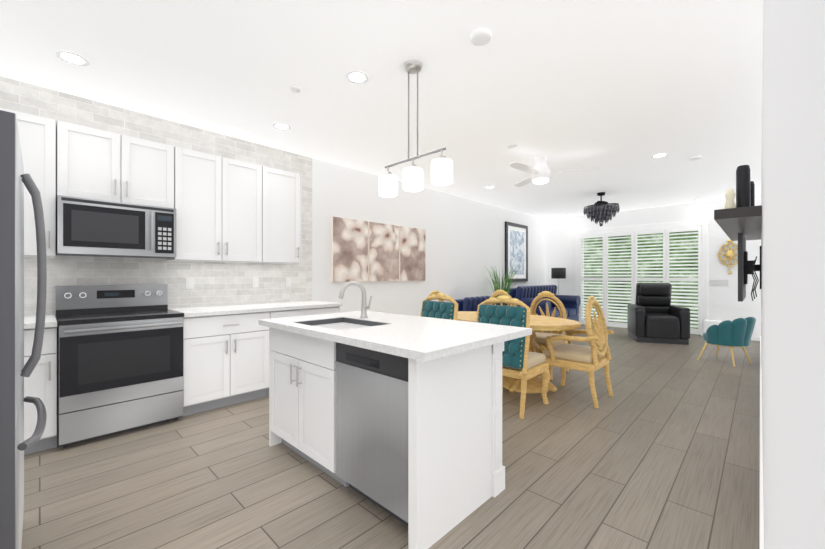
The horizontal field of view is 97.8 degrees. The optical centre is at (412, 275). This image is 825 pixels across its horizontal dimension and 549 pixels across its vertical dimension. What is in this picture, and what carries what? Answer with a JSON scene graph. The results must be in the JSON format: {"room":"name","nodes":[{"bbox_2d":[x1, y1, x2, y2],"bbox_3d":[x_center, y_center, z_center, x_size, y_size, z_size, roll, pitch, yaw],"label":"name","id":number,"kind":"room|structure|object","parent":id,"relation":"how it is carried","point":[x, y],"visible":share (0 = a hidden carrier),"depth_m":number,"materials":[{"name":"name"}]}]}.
{"room":"dining room and kitchen","nodes":[
{"label":"dining room and kitchen","id":0,"kind":"room"},
{"bbox_2d":[0,76,311,316],"bbox_3d":[-2.563,-0.145,3.435,0.120,2.760,3.520,0,0,44],"label":"brick wall","id":1,"kind":"structure","parent":0,"point":[221,283],"depth_m":3.56,"materials":[{"name":"white tile"}]},
{"bbox_2d":[0,108,71,257],"bbox_3d":[-2.987,-0.667,2.667,0.330,1.035,0.613,0,0,44],"label":"upper cabinet","id":2,"kind":"object","parent":1,"relation":"attached to","point":[46,144],"depth_m":2.69,"materials":[{"name":"grey wood"}]},
{"bbox_2d":[72,124,131,203],"bbox_3d":[-2.663,-0.897,3.003,0.330,0.575,0.441,0,0,44],"label":"upper cabinet","id":3,"kind":"object","parent":1,"relation":"attached to","point":[101,160],"depth_m":2.92,"materials":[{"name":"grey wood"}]},
{"bbox_2d":[56,195,175,258],"bbox_3d":[-2.506,-0.387,3.074,0.456,0.433,0.758,0,0,44],"label":"microwave","id":4,"kind":"object","parent":3,"relation":"attached to","point":[93,227],"visible":1,"depth_m":2.91,"materials":[{"name":"grey metal"}]},
{"bbox_2d":[132,137,175,208],"bbox_3d":[-2.440,-0.897,3.234,0.330,0.575,0.441,0,0,44],"label":"upper cabinet","id":5,"kind":"object","parent":1,"relation":"attached to","point":[153,163],"depth_m":3.17,"materials":[{"name":"grey wood"}]},
{"bbox_2d":[166,147,231,261],"bbox_3d":[-2.146,-0.667,3.537,0.330,1.035,0.523,0,0,44],"label":"upper cabinet","id":6,"kind":"object","parent":1,"relation":"attached to","point":[229,210],"depth_m":3.45,"materials":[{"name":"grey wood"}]},
{"bbox_2d":[232,159,267,262],"bbox_3d":[-1.866,-0.667,3.828,0.330,1.035,0.522,0,0,44],"label":"upper cabinet","id":7,"kind":"object","parent":1,"relation":"attached to","point":[249,180],"depth_m":3.77,"materials":[{"name":"grey wood"}]},
{"bbox_2d":[268,167,301,263],"bbox_3d":[-1.589,-0.667,4.114,0.330,1.035,0.521,0,0,44],"label":"upper cabinet","id":8,"kind":"object","parent":1,"relation":"attached to","point":[284,187],"depth_m":4.04,"materials":[{"name":"grey wood"}]},
{"bbox_2d":[0,0,762,219],"bbox_3d":[1.474,-1.575,4.519,4.422,0.100,10.690,0,0,44],"label":"ceiling","id":9,"kind":"structure","parent":0,"point":[618,94],"depth_m":2.81,"materials":[{"name":"white paint"}]},
{"bbox_2d":[55,51,88,65],"bbox_3d":[-2.373,-1.520,2.512,0.179,0.007,0.169,0,0,44],"label":"recessed light","id":10,"kind":"object","parent":9,"relation":"in","point":[69,57],"depth_m":2.52,"materials":[{"name":"white"}]},
{"bbox_2d":[273,123,290,129],"bbox_3d":[-1.326,-1.520,3.654,0.177,0.007,0.169,0,0,44],"label":"recessed light","id":11,"kind":"object","parent":9,"relation":"in","point":[281,126],"depth_m":3.66,"materials":[{"name":"white"}]},
{"bbox_2d":[291,86,300,92],"bbox_3d":[-0.949,-1.517,2.933,0.079,0.013,0.079,0,0,35],"label":"smoke detector","id":12,"kind":"object","parent":9,"relation":"attached to","point":[295,89],"depth_m":2.92,"materials":[{"name":"white plastic"}]},
{"bbox_2d":[346,71,368,83],"bbox_3d":[-0.420,-1.520,2.751,0.172,0.007,0.175,0,0,44],"label":"recessed light","id":13,"kind":"object","parent":9,"relation":"in","point":[357,77],"depth_m":2.76,"materials":[{"name":"white"}]},
{"bbox_2d":[379,60,452,196],"bbox_3d":[0.004,-1.075,2.610,0.684,0.900,0.144,0,0,44],"label":"pendant light","id":14,"kind":"object","parent":9,"relation":"hanging from","point":[441,170],"visible":1,"depth_m":2.56,"materials":[{"name":"white glass"}]},
{"bbox_2d":[471,28,491,45],"bbox_3d":[0.434,-1.506,2.278,0.129,0.035,0.129,0,0,38],"label":"smoke detector","id":15,"kind":"object","parent":9,"relation":"attached to","point":[481,37],"depth_m":2.25,"materials":[{"name":"white plastic"}]},
{"bbox_2d":[508,144,516,147],"bbox_3d":[1.171,-1.520,4.221,0.109,0.007,0.109,0,0,35],"label":"smoke detector","id":16,"kind":"object","parent":9,"relation":"attached to","point":[512,145],"depth_m":4.22,"materials":[{"name":"white plastic"}]},
{"bbox_2d":[508,156,597,186],"bbox_3d":[1.591,-1.363,4.544,1.168,0.325,1.076,0,0,44],"label":"ceiling fan","id":17,"kind":"object","parent":9,"relation":"hanging from","point":[540,172],"visible":1,"depth_m":4.57,"materials":[{"name":"white"}]},
{"bbox_2d":[583,192,619,225],"bbox_3d":[3.460,-1.218,6.606,0.594,0.615,0.602,0,0,44],"label":"chandelier","id":18,"kind":"object","parent":9,"relation":"hanging from","point":[601,211],"visible":1,"depth_m":6.48,"materials":[{"name":"black metal"}]},
{"bbox_2d":[652,153,667,157],"bbox_3d":[3.107,-1.520,4.525,0.166,0.007,0.180,0,0,44],"label":"recessed light","id":19,"kind":"object","parent":9,"relation":"in","point":[658,155],"depth_m":4.54,"materials":[{"name":"white"}]},
{"bbox_2d":[690,156,701,160],"bbox_3d":[3.639,-1.508,4.618,0.119,0.031,0.119,0,0,35],"label":"smoke detector","id":20,"kind":"object","parent":9,"relation":"attached to","point":[694,158],"depth_m":4.59,"materials":[{"name":"white plastic"}]},
{"bbox_2d":[21,324,759,548],"bbox_3d":[1.474,1.285,4.519,4.422,0.100,10.690,0,0,44],"label":"floor","id":21,"kind":"structure","parent":0,"point":[659,448],"depth_m":2.19,"materials":[{"name":"brown wood"}]},
{"bbox_2d":[0,110,46,548],"bbox_3d":[-1.919,0.347,1.228,0.913,1.775,0.941,0,0,44],"label":"refrigerator","id":22,"kind":"object","parent":21,"relation":"on","point":[14,370],"visible":1,"depth_m":1.19,"materials":[{"name":"grey metal"}]},
{"bbox_2d":[24,328,56,454],"bbox_3d":[-2.912,0.795,2.550,0.600,0.880,0.549,0,0,44],"label":"base cabinet","id":23,"kind":"object","parent":21,"relation":"on","point":[42,382],"depth_m":2.50,"materials":[{"name":"grey wood"}]},
{"bbox_2d":[24,316,56,327],"bbox_3d":[-3.066,0.338,2.367,0.632,0.035,1.026,0,0,44],"label":"countertop","id":24,"kind":"structure","parent":23,"relation":"on","point":[29,321],"depth_m":2.53,"materials":[{"name":"white stone"}]},
{"bbox_2d":[55,284,183,447],"bbox_3d":[-2.413,0.657,2.985,0.714,1.155,0.762,0,0,44],"label":"range","id":25,"kind":"object","parent":21,"relation":"on","point":[119,358],"visible":1,"depth_m":2.80,"materials":[{"name":"grey metal"}]},
{"bbox_2d":[183,312,279,415],"bbox_3d":[-1.899,0.795,3.599,0.600,0.880,0.827,0,0,44],"label":"base cabinet","id":26,"kind":"object","parent":21,"relation":"on","point":[226,358],"depth_m":3.34,"materials":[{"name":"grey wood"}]},
{"bbox_2d":[170,301,342,315],"bbox_3d":[-1.611,0.338,3.874,0.632,0.035,1.624,0,0,44],"label":"countertop","id":27,"kind":"structure","parent":26,"relation":"on","point":[228,310],"depth_m":3.66,"materials":[{"name":"white stone"}]},
{"bbox_2d":[280,308,339,317],"bbox_3d":[-1.382,0.795,4.134,0.600,0.880,0.908,0,0,44],"label":"base cabinet","id":28,"kind":"object","parent":21,"relation":"on","point":[295,311],"depth_m":3.94,"materials":[{"name":"grey wood"}]},
{"bbox_2d":[262,325,504,548],"bbox_3d":[-0.265,0.795,2.342,1.506,0.880,0.753,0,0,44],"label":"kitchen island","id":29,"kind":"object","parent":21,"relation":"on","point":[398,417],"depth_m":1.86,"materials":[{"name":"white wood"}]},
{"bbox_2d":[258,311,531,360],"bbox_3d":[-0.198,0.336,2.401,1.630,0.038,0.970,0,0,44],"label":"island countertop","id":30,"kind":"structure","parent":29,"relation":"on","point":[412,338],"depth_m":2.02,"materials":[{"name":"white stone"}]},
{"bbox_2d":[306,317,385,328],"bbox_3d":[-0.481,0.432,2.439,0.556,0.222,0.426,0,0,44],"label":"sink","id":31,"kind":"object","parent":30,"relation":"in","point":[334,322],"depth_m":2.63,"materials":[{"name":"grey metal"}]},
{"bbox_2d":[339,281,371,316],"bbox_3d":[-0.417,0.177,2.659,0.157,0.280,0.214,0,0,44],"label":"faucet","id":32,"kind":"object","parent":30,"relation":"on","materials":[{"name":"silver metal"}]},
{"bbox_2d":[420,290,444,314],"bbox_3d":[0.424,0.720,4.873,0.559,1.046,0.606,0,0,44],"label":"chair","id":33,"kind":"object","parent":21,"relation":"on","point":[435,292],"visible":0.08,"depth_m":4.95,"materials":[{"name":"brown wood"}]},
{"bbox_2d":[420,293,457,319],"bbox_3d":[0.413,0.713,4.000,0.570,1.060,0.570,0,0,-40],"label":"dining chair","id":34,"kind":"object","parent":21,"relation":"on","point":[440,310],"visible":0.31,"depth_m":3.83,"materials":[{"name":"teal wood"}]},
{"bbox_2d":[454,296,490,310],"bbox_3d":[1.299,0.808,6.635,0.870,0.853,0.850,0,0,44],"label":"armchair","id":35,"kind":"object","parent":21,"relation":"on","point":[468,303],"visible":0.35,"depth_m":6.54,"materials":[{"name":"blue fabric"}]},
{"bbox_2d":[487,290,515,305],"bbox_3d":[1.177,0.720,5.134,0.570,1.046,0.559,0,0,44],"label":"dining chair","id":36,"kind":"object","parent":21,"relation":"on","point":[499,292],"visible":0.08,"depth_m":5.22,"materials":[{"name":"brown wood"}]},
{"bbox_2d":[488,267,519,305],"bbox_3d":[1.815,0.505,7.336,0.729,1.460,0.650,0,0,44],"label":"plant","id":37,"kind":"object","parent":21,"relation":"on","point":[497,284],"visible":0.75,"depth_m":7.29,"materials":[{"name":"green plant"}]},
{"bbox_2d":[476,295,549,418],"bbox_3d":[0.945,0.712,3.474,0.580,1.063,0.583,0,0,44],"label":"dining chair","id":38,"kind":"object","parent":21,"relation":"on","point":[522,362],"visible":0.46,"depth_m":3.23,"materials":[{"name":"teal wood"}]},
{"bbox_2d":[457,311,580,392],"bbox_3d":[1.043,0.863,4.276,1.800,0.745,1.100,0,0,44],"label":"dining table","id":39,"kind":"object","parent":21,"relation":"on","point":[544,324],"visible":0.33,"depth_m":3.87,"materials":[{"name":"brown wood"}]},
{"bbox_2d":[508,285,580,321],"bbox_3d":[3.040,0.729,8.373,0.980,1.012,2.000,0,0,44],"label":"sofa","id":40,"kind":"object","parent":21,"relation":"on","point":[526,295],"visible":0.42,"depth_m":8.24,"materials":[{"name":"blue velvet"}]},
{"bbox_2d":[530,291,568,379],"bbox_3d":[1.646,0.720,4.638,0.571,1.046,0.575,0,0,44],"label":"dining chair","id":41,"kind":"object","parent":21,"relation":"on","point":[540,338],"visible":0.38,"depth_m":4.64,"materials":[{"name":"brown wood"}]},
{"bbox_2d":[551,268,565,294],"bbox_3d":[3.736,0.515,9.210,0.344,1.440,0.344,0,0,44],"label":"floor lamp","id":42,"kind":"object","parent":21,"relation":"on","point":[558,273],"visible":0.67,"depth_m":9.07,"materials":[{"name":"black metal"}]},
{"bbox_2d":[541,296,612,407],"bbox_3d":[1.700,0.720,3.725,0.559,1.046,0.606,0,0,44],"label":"chair","id":43,"kind":"object","parent":21,"relation":"on","point":[593,357],"visible":0.94,"depth_m":3.57,"materials":[{"name":"brown wood"}]},
{"bbox_2d":[627,283,689,344],"bbox_3d":[4.711,0.684,6.948,0.860,1.100,0.876,0,0,21],"label":"recliner","id":44,"kind":"object","parent":21,"relation":"on","point":[654,315],"visible":1,"depth_m":6.70,"materials":[{"name":"black leather"}]},
{"bbox_2d":[704,320,721,332],"bbox_3d":[5.997,1.065,7.189,0.260,0.340,0.285,0,0,44],"label":"base cabinet","id":45,"kind":"object","parent":21,"relation":"on","point":[708,323],"visible":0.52,"depth_m":7.13,"materials":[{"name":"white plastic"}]},
{"bbox_2d":[697,317,755,366],"bbox_3d":[4.500,0.897,5.168,0.625,0.683,0.633,0,0,44],"label":"accent chair","id":46,"kind":"object","parent":21,"relation":"on","point":[737,332],"visible":1,"depth_m":4.94,"materials":[{"name":"teal fabric"}]},
{"bbox_2d":[312,158,545,315],"bbox_3d":[1.149,-0.145,7.280,0.120,2.760,7.170,0,0,44],"label":"wall","id":47,"kind":"structure","parent":0,"point":[464,245],"depth_m":6.22,"materials":[{"name":"white paint"}]},
{"bbox_2d":[332,217,367,281],"bbox_3d":[-0.874,-0.360,5.070,0.034,0.880,0.600,0,0,44],"label":"artwork","id":48,"kind":"object","parent":47,"relation":"attached to","point":[363,251],"depth_m":5.04,"materials":[{"name":"beige fabric"}]},
{"bbox_2d":[368,222,399,280],"bbox_3d":[-0.436,-0.360,5.523,0.034,0.880,0.600,0,0,44],"label":"artwork","id":49,"kind":"object","parent":47,"relation":"attached to","point":[383,239],"depth_m":5.49,"materials":[{"name":"beige fabric"}]},
{"bbox_2d":[400,226,424,280],"bbox_3d":[0.002,-0.360,5.976,0.034,0.880,0.600,0,0,44],"label":"artwork","id":50,"kind":"object","parent":47,"relation":"attached to","point":[412,240],"depth_m":5.95,"materials":[{"name":"beige fabric"}]},
{"bbox_2d":[505,221,527,281],"bbox_3d":[2.474,-0.550,8.530,0.042,1.370,1.050,0,0,44],"label":"picture frame","id":51,"kind":"object","parent":47,"relation":"attached to","point":[516,247],"visible":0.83,"depth_m":8.50,"materials":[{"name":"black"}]},
{"bbox_2d":[546,196,760,335],"bbox_3d":[5.145,-0.145,8.321,4.182,2.760,0.120,0,0,44],"label":"wall","id":52,"kind":"structure","parent":0,"point":[724,304],"depth_m":7.42,"materials":[{"name":"white paint"}]},
{"bbox_2d":[582,239,583,319],"bbox_3d":[5.169,0.092,8.340,2.390,2.245,0.040,0,0,44],"label":"window","id":53,"kind":"structure","parent":52,"relation":"in","point":[582,276],"depth_m":9.14,"materials":[{"name":"white"}]},
{"bbox_2d":[579,225,701,334],"bbox_3d":[5.078,0.083,8.246,2.414,2.245,0.081,0,0,44],"label":"shutter panels","id":54,"kind":"object","parent":52,"relation":"attached to","point":[633,279],"visible":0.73,"depth_m":8.21,"materials":[{"name":"white wood"}]},
{"bbox_2d":[575,219,708,335],"bbox_3d":[5.139,0.037,8.308,2.650,2.395,0.148,0,0,44],"label":"door frame","id":55,"kind":"structure","parent":52,"relation":"attached to","point":[704,223],"depth_m":7.67,"materials":[{"name":"white"}]},
{"bbox_2d":[710,280,727,285],"bbox_3d":[6.165,0.141,7.243,0.261,0.102,0.009,0,0,44],"label":"switch plate","id":56,"kind":"object","parent":52,"relation":"attached to","point":[719,282],"visible":1,"depth_m":7.23,"materials":[{"name":"white plastic"}]},
{"bbox_2d":[718,240,737,273],"bbox_3d":[6.274,-0.377,7.116,0.376,0.692,0.042,0,0,44],"label":"ornament","id":57,"kind":"object","parent":52,"relation":"attached to","point":[730,254],"visible":0.9,"depth_m":7.12,"materials":[{"name":"gold metal"}]},
{"bbox_2d":[751,336,758,340],"bbox_3d":[6.307,1.190,7.107,0.740,0.090,0.014,0,0,44],"label":"baseboard","id":58,"kind":"structure","parent":52,"relation":"attached to","point":[758,338],"depth_m":6.87,"materials":[{"name":"white"}]},
{"bbox_2d":[761,0,824,548],"bbox_3d":[3.022,-0.145,3.025,0.120,2.760,10.690,0,0,44],"label":"wall","id":59,"kind":"structure","parent":0,"point":[793,254],"depth_m":0.18,"materials":[{"name":"white paint"}]},
{"bbox_2d":[714,205,761,240],"bbox_3d":[3.060,-0.445,3.336,0.250,0.070,2.250,0,0,44],"label":"floating shelf","id":60,"kind":"object","parent":59,"relation":"attached to","point":[732,223],"visible":1,"depth_m":2.71,"materials":[{"name":"black wood"}]},
{"bbox_2d":[724,165,754,208],"bbox_3d":[2.406,-0.648,2.669,0.166,0.335,0.080,0,0,2],"label":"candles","id":61,"kind":"object","parent":60,"relation":"on","point":[745,191],"visible":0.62,"depth_m":2.62,"materials":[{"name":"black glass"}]},
{"bbox_2d":[738,233,761,301],"bbox_3d":[3.150,-0.075,3.353,0.146,0.581,1.000,0,0,44],"label":"wall-mounted tv","id":62,"kind":"object","parent":59,"relation":"attached to","point":[746,267],"visible":1,"depth_m":3.09,"materials":[{"name":"black plastic"}]},
{"bbox_2d":[759,336,763,548],"bbox_3d":[3.512,1.190,3.629,0.014,0.090,8.900,0,0,44],"label":"baseboard","id":63,"kind":"structure","parent":59,"relation":"attached to","point":[761,545],"depth_m":2.10,"materials":[{"name":"white wood"}]},
{"label":"outside","id":64,"kind":"structure","parent":0,"visible":0},
{"bbox_2d":[584,231,698,334],"bbox_3d":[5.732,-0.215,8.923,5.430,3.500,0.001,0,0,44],"label":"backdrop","id":65,"kind":"structure","parent":64,"point":[641,267],"depth_m":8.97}
]}

